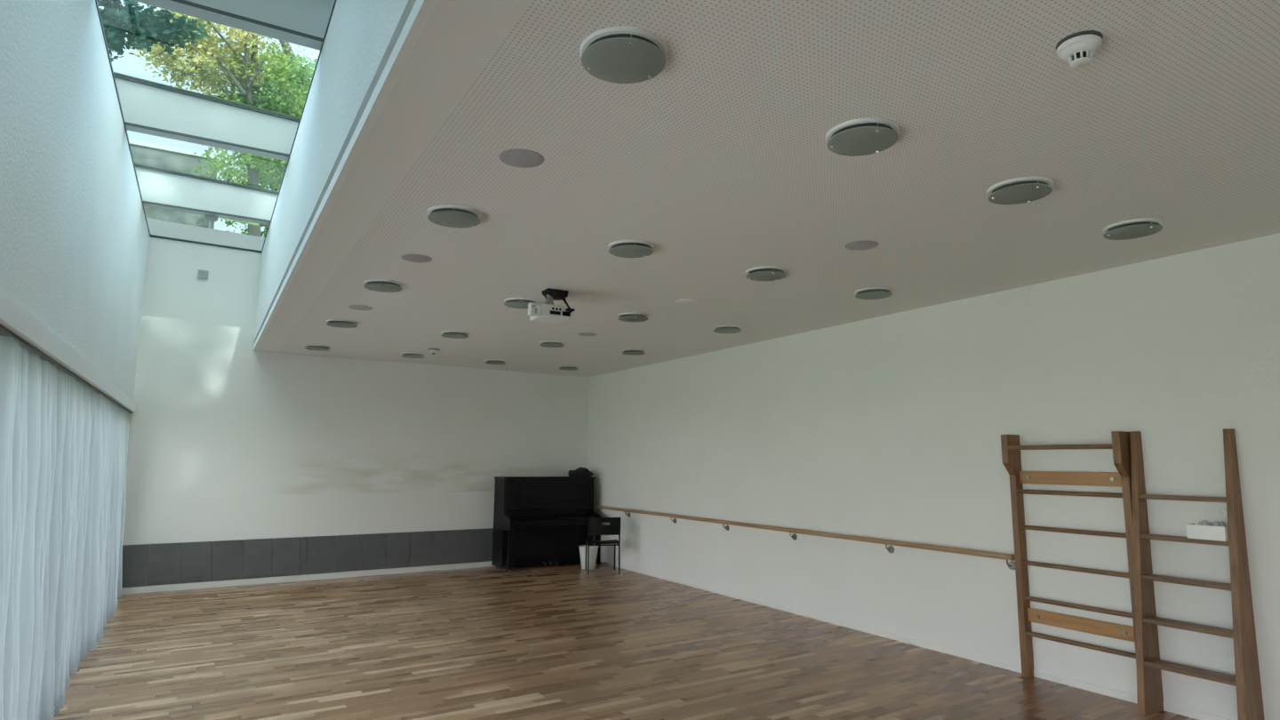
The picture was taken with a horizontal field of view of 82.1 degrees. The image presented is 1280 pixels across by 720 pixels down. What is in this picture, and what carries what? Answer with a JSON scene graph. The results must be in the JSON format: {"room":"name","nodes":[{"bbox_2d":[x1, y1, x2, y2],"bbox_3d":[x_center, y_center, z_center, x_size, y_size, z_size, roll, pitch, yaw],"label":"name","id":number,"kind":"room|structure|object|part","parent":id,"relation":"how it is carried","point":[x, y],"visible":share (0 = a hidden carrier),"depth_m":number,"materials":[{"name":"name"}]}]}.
{"room":"dance studio","nodes":[
{"label":"dance studio","id":0,"kind":"room"},
{"bbox_2d":[0,0,149,599],"bbox_3d":[-2.770,-0.174,2.987,0.300,4.220,13.080,5,-9,-30],"label":"wall","id":1,"kind":"structure","parent":0,"point":[75,236],"depth_m":4.21,"materials":[{"name":"paint"}]},
{"bbox_2d":[0,352,108,708],"bbox_3d":[-2.815,0.865,2.728,0.060,2.090,12.920,5,-9,-30],"label":"curtain","id":2,"kind":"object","parent":1,"relation":"in","point":[52,436],"depth_m":5.40,"materials":[{"name":"white fabric"}]},
{"bbox_3d":[-3.227,0.957,3.417,0.008,1.970,1.555,5,-9,-30],"label":"pane","id":3,"kind":"part","parent":2,"relation":"part of","materials":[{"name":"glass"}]},
{"bbox_3d":[-4.050,1.141,4.794,0.008,1.970,1.555,5,-9,-30],"label":"pane","id":4,"kind":"part","parent":2,"relation":"part of","materials":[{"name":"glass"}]},
{"bbox_3d":[-4.873,1.324,6.171,0.008,1.970,1.555,5,-9,-30],"label":"pane","id":5,"kind":"part","parent":2,"relation":"part of","materials":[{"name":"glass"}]},
{"bbox_3d":[-5.697,1.508,7.548,0.008,1.970,1.555,5,-9,-30],"label":"pane","id":6,"kind":"part","parent":2,"relation":"part of","materials":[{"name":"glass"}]},
{"bbox_2d":[0,323,132,413],"bbox_3d":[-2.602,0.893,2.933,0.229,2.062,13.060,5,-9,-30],"label":"rail","id":7,"kind":"object","parent":1,"relation":"hanging from","point":[6,335],"visible":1,"depth_m":4.06,"materials":[{"name":"grey metal"}]},
{"bbox_2d":[0,288,135,412],"bbox_3d":[-2.627,-0.184,3.068,0.045,0.107,13.070,5,-9,-30],"label":"trim","id":8,"kind":"structure","parent":1,"relation":"attached to","point":[13,316],"depth_m":3.79,"materials":[{"name":"white paint"}]},
{"bbox_2d":[95,0,335,252],"bbox_3d":[-2.148,-2.421,3.704,1.869,0.527,13.556,5,-9,-30],"label":"window","id":9,"kind":"structure","parent":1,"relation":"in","point":[212,95],"depth_m":6.10,"materials":[{"name":"grey"}]},
{"bbox_3d":[-5.504,-1.749,9.328,1.669,0.212,0.090,5,-9,-30],"label":"pane","id":10,"kind":"part","parent":9,"relation":"part of","materials":[{"name":"clear glass"}]},
{"bbox_3d":[-4.249,-2.111,7.240,1.669,0.048,2.000,5,-9,-30],"label":"pane","id":11,"kind":"part","parent":9,"relation":"part of","materials":[{"name":"clear glass"}]},
{"bbox_3d":[-3.165,-2.352,5.428,1.669,0.048,1.990,5,-9,-30],"label":"pane","id":12,"kind":"part","parent":9,"relation":"part of","materials":[{"name":"clear glass"}]},
{"bbox_3d":[-5.176,-1.904,8.791,1.669,0.048,1.376,5,-9,-30],"label":"pane","id":13,"kind":"part","parent":9,"relation":"part of","materials":[{"name":"clear glass"}]},
{"bbox_2d":[254,0,415,339],"bbox_3d":[-1.511,-1.577,3.966,0.200,1.153,13.146,5,-9,-30],"label":"wall","id":14,"kind":"structure","parent":0,"point":[361,37],"depth_m":4.25,"materials":[{"name":"paint"}]},
{"bbox_2d":[253,0,438,351],"bbox_3d":[-1.592,-0.899,3.826,0.036,0.064,13.144,5,-9,-30],"label":"trim","id":15,"kind":"structure","parent":14,"relation":"attached to","point":[421,11],"depth_m":3.07,"materials":[{"name":"white paint"}]},
{"bbox_2d":[115,236,589,588],"bbox_3d":[-3.528,0.840,10.376,6.742,4.220,0.200,6,-9,-33],"label":"wall","id":16,"kind":"structure","parent":0,"point":[228,439],"depth_m":9.56,"materials":[{"name":"paint"}]},
{"bbox_2d":[197,269,208,279],"bbox_3d":[-5.466,-1.072,9.190,0.111,0.105,0.022,6,-9,-33],"label":"wall sensor","id":17,"kind":"object","parent":16,"relation":"attached to","point":[202,274],"visible":1,"depth_m":9.18,"materials":[{"name":"grey plastic"}]},
{"bbox_2d":[111,528,493,588],"bbox_3d":[-3.462,2.611,10.052,6.268,0.476,0.020,6,-9,-33],"label":"cladding","id":18,"kind":"object","parent":16,"relation":"attached to","point":[162,564],"visible":0.67,"depth_m":9.38,"materials":[{"name":"grey"}]},
{"bbox_3d":[-5.897,2.368,8.436,0.393,0.474,0.010,6,-9,-33],"label":"panel","id":19,"kind":"part","parent":18,"relation":"part of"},
{"bbox_3d":[-5.593,2.398,8.637,0.320,0.474,0.010,6,-9,-33],"label":"panel","id":20,"kind":"part","parent":18,"relation":"part of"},
{"bbox_3d":[-5.325,2.425,8.815,0.305,0.474,0.010,6,-9,-33],"label":"panel","id":21,"kind":"part","parent":18,"relation":"part of","materials":[{"name":"grey"}]},
{"bbox_3d":[-5.057,2.451,8.992,0.322,0.474,0.010,6,-9,-33],"label":"panel","id":22,"kind":"part","parent":18,"relation":"part of","materials":[{"name":"grey"}]},
{"bbox_3d":[-4.780,2.479,9.175,0.326,0.474,0.010,6,-9,-33],"label":"panel","id":23,"kind":"part","parent":18,"relation":"part of","materials":[{"name":"grey"}]},
{"bbox_3d":[-4.506,2.506,9.356,0.313,0.474,0.010,6,-9,-33],"label":"panel","id":24,"kind":"part","parent":18,"relation":"part of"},
{"bbox_3d":[-4.337,2.523,9.468,0.076,0.474,0.010,6,-9,-33],"label":"panel","id":25,"kind":"part","parent":18,"relation":"part of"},
{"bbox_3d":[-4.158,2.540,9.586,0.335,0.474,0.010,6,-9,-33],"label":"panel","id":26,"kind":"part","parent":18,"relation":"part of","materials":[{"name":"grey"}]},
{"bbox_3d":[-3.878,2.568,9.771,0.319,0.474,0.010,6,-9,-33],"label":"panel","id":27,"kind":"part","parent":18,"relation":"part of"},
{"bbox_3d":[-3.603,2.595,9.953,0.325,0.474,0.010,6,-9,-33],"label":"panel","id":28,"kind":"part","parent":18,"relation":"part of","materials":[{"name":"grey"}]},
{"bbox_3d":[-3.332,2.622,10.132,0.307,0.474,0.010,6,-9,-33],"label":"panel","id":29,"kind":"part","parent":18,"relation":"part of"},
{"bbox_3d":[-3.059,2.649,10.313,0.331,0.474,0.010,6,-9,-33],"label":"panel","id":30,"kind":"part","parent":18,"relation":"part of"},
{"bbox_3d":[-2.766,2.678,10.507,0.356,0.474,0.010,6,-9,-33],"label":"panel","id":31,"kind":"part","parent":18,"relation":"part of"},
{"bbox_3d":[-2.580,2.696,10.629,0.071,0.474,0.010,6,-9,-33],"label":"panel","id":32,"kind":"part","parent":18,"relation":"part of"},
{"bbox_3d":[-2.414,2.713,10.740,0.312,0.474,0.010,6,-9,-33],"label":"panel","id":33,"kind":"part","parent":18,"relation":"part of","materials":[{"name":"grey"}]},
{"bbox_3d":[-2.145,2.740,10.917,0.315,0.474,0.010,6,-9,-33],"label":"panel","id":34,"kind":"part","parent":18,"relation":"part of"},
{"bbox_2d":[110,560,495,595],"bbox_3d":[-3.463,2.884,10.013,6.270,0.072,0.024,6,-9,-33],"label":"baseboard","id":35,"kind":"structure","parent":16,"relation":"attached to","point":[392,571],"depth_m":9.34,"materials":[{"name":"white paint"}]},
{"bbox_2d":[0,562,1198,719],"bbox_3d":[-0.212,2.246,4.507,6.721,0.120,13.614,5,-9,-30],"label":"floor","id":36,"kind":"structure","parent":0,"point":[554,642],"depth_m":5.68,"materials":[{"name":"brown wood"}]},
{"bbox_2d":[491,476,602,572],"bbox_3d":[-1.368,2.405,10.950,1.479,1.310,0.705,5,-9,-30],"label":"upright piano","id":37,"kind":"object","parent":36,"relation":"on","point":[538,520],"visible":0.82,"depth_m":10.82,"materials":[{"name":"black wood"}]},
{"bbox_3d":[-1.974,2.349,10.594,0.045,1.255,0.705,5,-9,-30],"label":"panel","id":38,"kind":"part","parent":37,"relation":"part of","materials":[{"name":"black wood"}]},
{"bbox_3d":[-1.820,2.654,10.311,0.065,0.515,0.065,5,-9,-30],"label":"leg","id":39,"kind":"part","parent":37,"relation":"part of","materials":[{"name":"black wood"}]},
{"bbox_3d":[-1.354,2.980,10.840,1.365,0.080,0.045,5,-9,-30],"label":"rail","id":40,"kind":"part","parent":37,"relation":"part of","materials":[{"name":"black wood"}]},
{"bbox_3d":[-1.432,1.783,11.153,1.479,0.024,0.433,5,-9,-30],"label":"lid","id":41,"kind":"part","parent":37,"relation":"part of","materials":[{"name":"black wood"}]},
{"bbox_3d":[-1.359,2.694,10.890,1.365,0.500,0.020,5,-9,-30],"label":"panel","id":42,"kind":"part","parent":37,"relation":"part of","materials":[{"name":"black wood"}]},
{"bbox_3d":[-1.345,2.007,10.971,1.365,0.465,0.023,5,-9,-30],"label":"panel","id":43,"kind":"part","parent":37,"relation":"part of","materials":[{"name":"black wood"}]},
{"bbox_3d":[-1.266,2.322,10.789,1.361,0.052,0.252,5,-9,-30],"label":"key lid","id":44,"kind":"part","parent":37,"relation":"part of","materials":[{"name":"black wood"}]},
{"bbox_2d":[568,467,593,476],"bbox_3d":[-0.923,1.740,11.435,0.452,0.146,0.269,5,-9,-30],"label":"cloth bag","id":45,"kind":"object","parent":37,"relation":"on","point":[580,471],"visible":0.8,"depth_m":11.33,"materials":[{"name":"black fabric"}]},
{"bbox_3d":[-0.761,2.456,11.305,0.045,1.255,0.705,5,-9,-30],"label":"panel","id":46,"kind":"part","parent":37,"relation":"part of","materials":[{"name":"black wood"}]},
{"bbox_3d":[-0.630,2.759,11.009,0.065,0.515,0.065,5,-9,-30],"label":"leg","id":47,"kind":"part","parent":37,"relation":"part of","materials":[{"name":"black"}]},
{"bbox_2d":[578,544,598,568],"bbox_3d":[-0.754,2.881,10.728,0.292,0.315,0.292,5,-9,-30],"label":"waste bin","id":48,"kind":"object","parent":36,"relation":"on","point":[593,549],"visible":0.84,"depth_m":10.64,"materials":[{"name":"white plastic"}]},
{"bbox_2d":[584,517,620,575],"bbox_3d":[-0.529,2.589,10.327,0.453,0.773,0.479,2,-8,-9],"label":"chair","id":49,"kind":"object","parent":36,"relation":"on","point":[595,527],"visible":1,"depth_m":10.14,"materials":[{"name":"black wood"}]},
{"bbox_3d":[-0.767,2.799,10.475,0.021,0.393,0.045,2,-8,-9],"label":"leg","id":50,"kind":"part","parent":49,"relation":"part of","materials":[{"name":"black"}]},
{"bbox_3d":[-0.708,2.563,10.095,0.021,0.759,0.060,2,-8,-9],"label":"leg","id":51,"kind":"part","parent":49,"relation":"part of","materials":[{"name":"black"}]},
{"bbox_3d":[-0.531,2.584,10.337,0.447,0.018,0.398,2,-8,-9],"label":"seat frame","id":52,"kind":"part","parent":49,"relation":"part of","materials":[{"name":"black metal"}]},
{"bbox_3d":[-0.533,2.566,10.354,0.449,0.062,0.430,2,-8,-9],"label":"seat","id":53,"kind":"part","parent":49,"relation":"part of","materials":[{"name":"black wood"}]},
{"bbox_3d":[-0.493,2.298,10.161,0.453,0.240,0.065,2,-8,-9],"label":"backrest","id":54,"kind":"part","parent":49,"relation":"part of","materials":[{"name":"black wood"}]},
{"bbox_3d":[-0.364,2.811,10.541,0.021,0.393,0.045,2,-8,-9],"label":"leg","id":55,"kind":"part","parent":49,"relation":"part of","materials":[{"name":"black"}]},
{"bbox_3d":[-0.285,2.576,10.165,0.021,0.759,0.060,2,-8,-9],"label":"leg","id":56,"kind":"part","parent":49,"relation":"part of","materials":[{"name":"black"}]},
{"bbox_2d":[1129,428,1264,719],"bbox_3d":[3.377,1.323,4.547,0.245,1.775,0.568,5,-9,-30],"label":"wall bars","id":57,"kind":"object","parent":36,"relation":"on","point":[1246,679],"visible":1,"depth_m":4.47,"materials":[{"name":"brown wood"}]},
{"bbox_2d":[1186,523,1228,541],"bbox_3d":[3.478,1.051,4.482,0.110,0.085,0.200,5,-9,-30],"label":"storage box","id":58,"kind":"object","parent":57,"relation":"on","point":[1220,533],"visible":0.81,"depth_m":4.45,"materials":[{"name":"white plastic"}]},
{"bbox_2d":[1197,520,1225,527],"bbox_3d":[3.489,1.034,4.484,0.080,0.107,0.144,2,-8,-11],"label":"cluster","id":59,"kind":"object","parent":58,"relation":"in","point":[1204,522],"visible":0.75,"depth_m":4.49,"materials":[{"name":"grey plastic"}]},
{"bbox_2d":[1216,506,1226,517],"bbox_3d":[3.504,0.916,4.427,0.012,0.064,0.056,5,-9,-30],"label":"ring","id":60,"kind":"object","parent":57,"relation":"hanging from","point":[1219,508],"visible":1,"depth_m":4.42,"materials":[{"name":"white paint"}]},
{"bbox_2d":[256,0,1279,376],"bbox_3d":[0.456,-0.790,5.194,4.942,0.250,13.414,5,-9,-30],"label":"ceiling","id":61,"kind":"structure","parent":0,"point":[721,161],"depth_m":3.45,"materials":[{"name":"white paint"}]},
{"bbox_2d":[304,344,330,351],"bbox_3d":[-3.958,-0.147,9.017,0.296,0.046,0.296,5,-9,-30],"label":"recessed light","id":62,"kind":"object","parent":61,"relation":"in","point":[310,347],"visible":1,"depth_m":8.99,"materials":[{"name":"grey"}]},
{"bbox_2d":[326,319,358,327],"bbox_3d":[-3.002,-0.363,7.401,0.296,0.046,0.296,5,-9,-30],"label":"recessed light","id":63,"kind":"object","parent":61,"relation":"in","point":[335,323],"visible":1,"depth_m":7.36,"materials":[{"name":"grey"}]},
{"bbox_2d":[348,304,372,310],"bbox_3d":[-2.549,-0.476,6.702,0.204,0.006,0.204,5,-9,-30],"label":"ceiling speaker","id":64,"kind":"object","parent":61,"relation":"attached to","point":[354,307],"visible":1,"depth_m":6.69},
{"bbox_2d":[363,279,403,292],"bbox_3d":[-2.018,-0.579,5.778,0.296,0.046,0.296,5,-9,-30],"label":"recessed light","id":65,"kind":"object","parent":61,"relation":"in","point":[385,285],"visible":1,"depth_m":5.73,"materials":[{"name":"grey"}]},
{"bbox_2d":[400,352,424,358],"bbox_3d":[-2.972,-0.057,9.618,0.296,0.046,0.296,5,-9,-30],"label":"recessed light","id":66,"kind":"object","parent":61,"relation":"in","point":[409,355],"visible":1,"depth_m":9.56,"materials":[{"name":"grey"}]},
{"bbox_2d":[400,253,431,262],"bbox_3d":[-1.532,-0.698,5.041,0.204,0.006,0.204,5,-9,-30],"label":"ceiling speaker","id":67,"kind":"object","parent":61,"relation":"attached to","point":[414,258],"visible":1,"depth_m":5.03},
{"bbox_2d":[428,348,439,355],"bbox_3d":[-2.582,-0.094,9.199,0.132,0.080,0.132,5,-9,-30],"label":"smoke detector","id":68,"kind":"object","parent":61,"relation":"attached to","point":[433,351],"visible":1,"depth_m":9.16,"materials":[{"name":"grey plastic"}]},
{"bbox_2d":[427,204,481,228],"bbox_3d":[-1.042,-0.800,4.127,0.296,0.046,0.296,5,-9,-30],"label":"recessed light","id":69,"kind":"object","parent":61,"relation":"in","point":[445,215],"visible":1,"depth_m":4.08,"materials":[{"name":"grey"}]},
{"bbox_2d":[440,330,469,338],"bbox_3d":[-2.015,-0.272,8.002,0.296,0.046,0.296,5,-9,-30],"label":"recessed light","id":70,"kind":"object","parent":61,"relation":"in","point":[453,334],"visible":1,"depth_m":7.95,"materials":[{"name":"grey"}]},
{"bbox_2d":[484,359,506,364],"bbox_3d":[-2.007,0.032,10.207,0.296,0.046,0.296,5,-9,-30],"label":"recessed light","id":71,"kind":"object","parent":61,"relation":"in","point":[488,361],"visible":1,"depth_m":10.17,"materials":[{"name":"grey"}]},
{"bbox_2d":[498,148,543,167],"bbox_3d":[-0.542,-0.921,3.364,0.204,0.006,0.204,5,-9,-30],"label":"ceiling speaker","id":72,"kind":"object","parent":61,"relation":"attached to","point":[516,157],"visible":1,"depth_m":3.35},
{"bbox_2d":[504,297,538,308],"bbox_3d":[-1.033,-0.489,6.378,0.296,0.046,0.296,5,-9,-30],"label":"recessed light","id":73,"kind":"object","parent":61,"relation":"in","point":[511,302],"visible":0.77,"depth_m":6.32,"materials":[{"name":"grey"}]},
{"bbox_2d":[528,288,574,323],"bbox_3d":[-0.752,-0.449,5.923,0.360,0.245,0.295,5,-9,-30],"label":"projector","id":74,"kind":"object","parent":61,"relation":"hanging from","point":[547,312],"visible":1,"depth_m":5.87,"materials":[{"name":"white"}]},
{"bbox_3d":[-0.636,-0.384,5.849,0.175,0.056,0.007,5,-9,-30],"label":"port panel","id":75,"kind":"part","parent":74,"relation":"part of","materials":[{"name":"black"}]},
{"bbox_2d":[539,340,564,347],"bbox_3d":[-1.031,-0.182,8.602,0.296,0.046,0.296,5,-9,-30],"label":"recessed light","id":76,"kind":"object","parent":61,"relation":"in","point":[545,343],"visible":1,"depth_m":8.56,"materials":[{"name":"grey"}]},
{"bbox_2d":[558,365,578,370],"bbox_3d":[-1.048,0.120,10.791,0.296,0.046,0.296,5,-9,-30],"label":"recessed light","id":77,"kind":"object","parent":61,"relation":"in","point":[561,367],"visible":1,"depth_m":10.76,"materials":[{"name":"grey"}]},
{"bbox_2d":[578,332,596,335],"bbox_3d":[-0.573,-0.279,8.021,0.204,0.006,0.204,5,-9,-30],"label":"ceiling speaker","id":78,"kind":"object","parent":61,"relation":"attached to","point":[581,333],"visible":1,"depth_m":8.01},
{"bbox_2d":[579,26,667,83],"bbox_3d":[-0.056,-1.019,2.483,0.296,0.046,0.296,5,-9,-30],"label":"recessed light","id":79,"kind":"object","parent":61,"relation":"in","point":[614,54],"visible":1,"depth_m":2.44,"materials":[{"name":"grey"}]},
{"bbox_2d":[608,239,654,257],"bbox_3d":[-0.057,-0.709,4.728,0.296,0.046,0.296,5,-9,-30],"label":"recessed light","id":80,"kind":"object","parent":61,"relation":"in","point":[629,248],"visible":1,"depth_m":4.68,"materials":[{"name":"grey"}]},
{"bbox_2d":[617,312,648,321],"bbox_3d":[-0.064,-0.400,6.969,0.296,0.046,0.296,5,-9,-30],"label":"recessed light","id":81,"kind":"object","parent":61,"relation":"in","point":[630,316],"visible":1,"depth_m":6.93,"materials":[{"name":"grey"}]},
{"bbox_2d":[621,348,645,355],"bbox_3d":[-0.082,-0.095,9.181,0.296,0.046,0.296,5,-9,-30],"label":"recessed light","id":82,"kind":"object","parent":61,"relation":"in","point":[631,351],"visible":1,"depth_m":9.15,"materials":[{"name":"grey"}]},
{"bbox_2d":[675,298,699,303],"bbox_3d":[0.409,-0.503,6.340,0.204,0.006,0.204,5,-9,-30],"label":"ceiling speaker","id":83,"kind":"object","parent":61,"relation":"attached to","point":[683,300],"visible":1,"depth_m":6.33,"materials":[{"name":"white plastic"}]},
{"bbox_2d":[712,324,742,333],"bbox_3d":[0.898,-0.311,7.556,0.296,0.046,0.296,5,-9,-30],"label":"recessed light","id":84,"kind":"object","parent":61,"relation":"in","point":[719,329],"visible":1,"depth_m":7.50,"materials":[{"name":"grey"}]},
{"bbox_2d":[745,265,786,280],"bbox_3d":[0.914,-0.620,5.320,0.296,0.046,0.296,5,-9,-30],"label":"recessed light","id":85,"kind":"object","parent":61,"relation":"in","point":[764,273],"visible":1,"depth_m":5.27,"materials":[{"name":"grey"}]},
{"bbox_2d":[845,240,878,250],"bbox_3d":[1.408,-0.726,4.668,0.204,0.006,0.204,5,-9,-30],"label":"ceiling speaker","id":86,"kind":"object","parent":61,"relation":"attached to","point":[858,245],"visible":1,"depth_m":4.66},
{"bbox_2d":[825,117,899,156],"bbox_3d":[0.933,-0.928,3.086,0.296,0.046,0.296,5,-9,-30],"label":"recessed light","id":87,"kind":"object","parent":61,"relation":"in","point":[868,135],"visible":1,"depth_m":3.04,"materials":[{"name":"grey"}]},
{"bbox_2d":[854,287,892,299],"bbox_3d":[1.877,-0.531,5.907,0.296,0.046,0.296,5,-9,-30],"label":"recessed light","id":88,"kind":"object","parent":61,"relation":"in","point":[868,292],"visible":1,"depth_m":5.86,"materials":[{"name":"grey metal"}]},
{"bbox_2d":[986,176,1053,204],"bbox_3d":[1.898,-0.840,3.674,0.296,0.046,0.296,5,-9,-30],"label":"recessed light","id":89,"kind":"object","parent":61,"relation":"in","point":[1023,189],"visible":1,"depth_m":3.63,"materials":[{"name":"grey"}]},
{"bbox_2d":[1056,30,1103,68],"bbox_3d":[1.437,-1.002,2.400,0.132,0.080,0.132,5,-9,-30],"label":"smoke detector","id":90,"kind":"object","parent":61,"relation":"attached to","point":[1078,48],"visible":1,"depth_m":2.37,"materials":[{"name":"grey plastic"}]},
{"bbox_2d":[1102,217,1163,239],"bbox_3d":[2.854,-0.752,4.257,0.296,0.046,0.296,5,-9,-30],"label":"recessed light","id":91,"kind":"object","parent":61,"relation":"in","point":[1136,228],"visible":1,"depth_m":4.21,"materials":[{"name":"grey"}]},
{"bbox_2d":[587,339,1279,719],"bbox_3d":[2.605,0.864,6.376,0.200,3.172,13.614,5,-9,-30],"label":"wall","id":92,"kind":"structure","parent":0,"point":[689,436],"depth_m":6.31,"materials":[{"name":"paint"}]},
{"bbox_2d":[595,504,1015,569],"bbox_3d":[1.096,1.930,8.504,0.088,0.126,6.875,5,-9,-30],"label":"handrail","id":93,"kind":"object","parent":92,"relation":"attached to","point":[1011,564],"visible":0.98,"depth_m":7.04,"materials":[{"name":"brown wood"}]},
{"bbox_2d":[600,559,1232,719],"bbox_3d":[2.561,2.389,6.011,0.010,0.050,13.384,5,-9,-30],"label":"baseboard","id":94,"kind":"structure","parent":92,"relation":"attached to","point":[1115,693],"depth_m":6.02,"materials":[{"name":"paint"}]},
{"bbox_2d":[768,232,1279,439],"bbox_3d":[3.722,-0.178,4.419,0.011,1.125,8.900,5,-9,-30],"label":"wall","id":95,"kind":"structure","parent":92,"relation":"attached to","point":[1191,339],"depth_m":5.42,"materials":[{"name":"paint"}]},
{"bbox_2d":[1000,431,1136,677],"bbox_3d":[3.043,1.408,5.185,0.165,1.775,0.850,5,-9,-30],"label":"wall bars","id":96,"kind":"object","parent":92,"relation":"attached to","point":[1121,440],"visible":0.87,"depth_m":5.25,"materials":[{"name":"brown wood"}]},
{"bbox_3d":[2.839,1.454,5.526,0.165,1.775,0.050,5,-9,-30],"label":"post","id":97,"kind":"part","parent":96,"relation":"part of","materials":[{"name":"brown wood"}]},
{"bbox_3d":[3.247,1.363,4.844,0.165,1.775,0.050,5,-9,-30],"label":"post","id":98,"kind":"part","parent":96,"relation":"part of","materials":[{"name":"brown wood"}]}
]}

